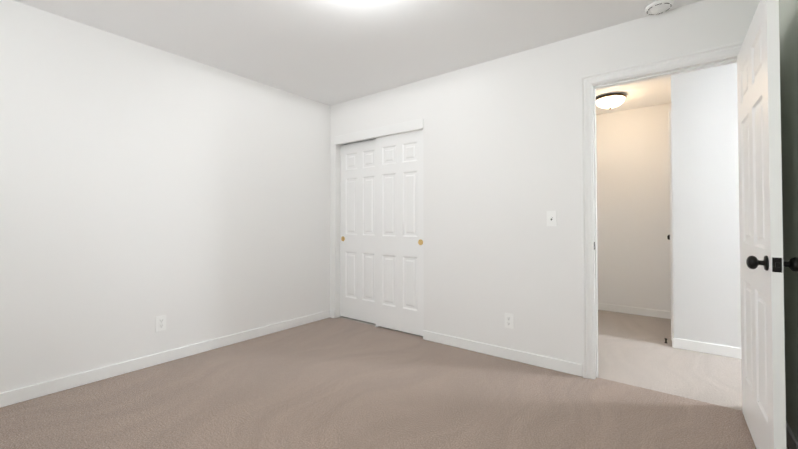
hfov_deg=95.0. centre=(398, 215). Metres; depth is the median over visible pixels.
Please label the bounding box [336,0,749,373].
wall
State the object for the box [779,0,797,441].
wall
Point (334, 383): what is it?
floor
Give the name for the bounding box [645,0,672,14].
smoke detector
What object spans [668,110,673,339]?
door frame
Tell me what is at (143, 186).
wall
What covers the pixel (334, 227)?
wall
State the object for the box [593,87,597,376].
door frame
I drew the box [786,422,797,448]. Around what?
baseboard
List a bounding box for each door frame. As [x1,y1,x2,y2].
[580,41,742,378]
[593,87,597,376]
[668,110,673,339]
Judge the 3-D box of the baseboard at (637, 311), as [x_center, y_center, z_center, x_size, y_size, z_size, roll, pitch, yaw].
[2.435,1.131,4.593,1.610,0.085,0.013,-1,-1,37]
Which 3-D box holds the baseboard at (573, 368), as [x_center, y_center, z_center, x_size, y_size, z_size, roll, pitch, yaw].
[0.763,1.105,3.002,1.352,0.085,0.013,-1,-1,37]
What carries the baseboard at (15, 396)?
attached to the wall at (143, 186)
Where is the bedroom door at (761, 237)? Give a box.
[737,0,797,448]
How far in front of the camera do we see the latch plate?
1.45 m
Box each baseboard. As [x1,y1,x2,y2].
[0,310,329,407]
[330,310,334,317]
[423,330,582,376]
[598,303,670,318]
[672,332,673,347]
[674,338,741,358]
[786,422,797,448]
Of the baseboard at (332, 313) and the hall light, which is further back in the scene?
the baseboard at (332, 313)
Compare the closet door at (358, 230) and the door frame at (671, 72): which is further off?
the closet door at (358, 230)
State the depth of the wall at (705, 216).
3.07 m
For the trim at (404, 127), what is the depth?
3.75 m
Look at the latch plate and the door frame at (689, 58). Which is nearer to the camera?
the latch plate
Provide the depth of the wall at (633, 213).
4.35 m
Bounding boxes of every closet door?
[340,139,375,323]
[376,130,423,335]
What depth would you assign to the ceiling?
2.60 m
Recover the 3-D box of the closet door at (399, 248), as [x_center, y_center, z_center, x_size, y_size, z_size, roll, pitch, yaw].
[0.011,0.162,3.660,0.615,1.965,0.035,-1,-1,37]
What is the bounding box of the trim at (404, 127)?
[335,118,423,144]
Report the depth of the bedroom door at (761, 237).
1.59 m
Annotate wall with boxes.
[0,0,330,392]
[330,104,340,317]
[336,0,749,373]
[596,103,670,310]
[671,63,740,347]
[749,0,759,23]
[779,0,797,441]
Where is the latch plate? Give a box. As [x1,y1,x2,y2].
[772,257,781,272]
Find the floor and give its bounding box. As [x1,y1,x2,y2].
[0,310,788,448]
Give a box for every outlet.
[156,315,165,331]
[505,313,512,328]
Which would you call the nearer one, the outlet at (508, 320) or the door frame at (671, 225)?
the outlet at (508, 320)
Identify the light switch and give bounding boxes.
[547,211,556,225]
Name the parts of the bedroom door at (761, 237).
bedroom door knob, bedroom door knob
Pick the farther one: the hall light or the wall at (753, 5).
the hall light
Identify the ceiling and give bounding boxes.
[13,0,702,114]
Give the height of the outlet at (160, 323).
0.115 m
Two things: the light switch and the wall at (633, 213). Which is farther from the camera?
the wall at (633, 213)
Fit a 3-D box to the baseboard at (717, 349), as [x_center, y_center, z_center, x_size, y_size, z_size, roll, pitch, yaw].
[3.201,1.098,2.569,2.030,0.085,0.013,-1,-1,37]
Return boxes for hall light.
[596,93,625,108]
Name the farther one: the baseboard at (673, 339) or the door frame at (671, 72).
the baseboard at (673, 339)
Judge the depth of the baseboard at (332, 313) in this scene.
4.16 m
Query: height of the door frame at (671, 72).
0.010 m

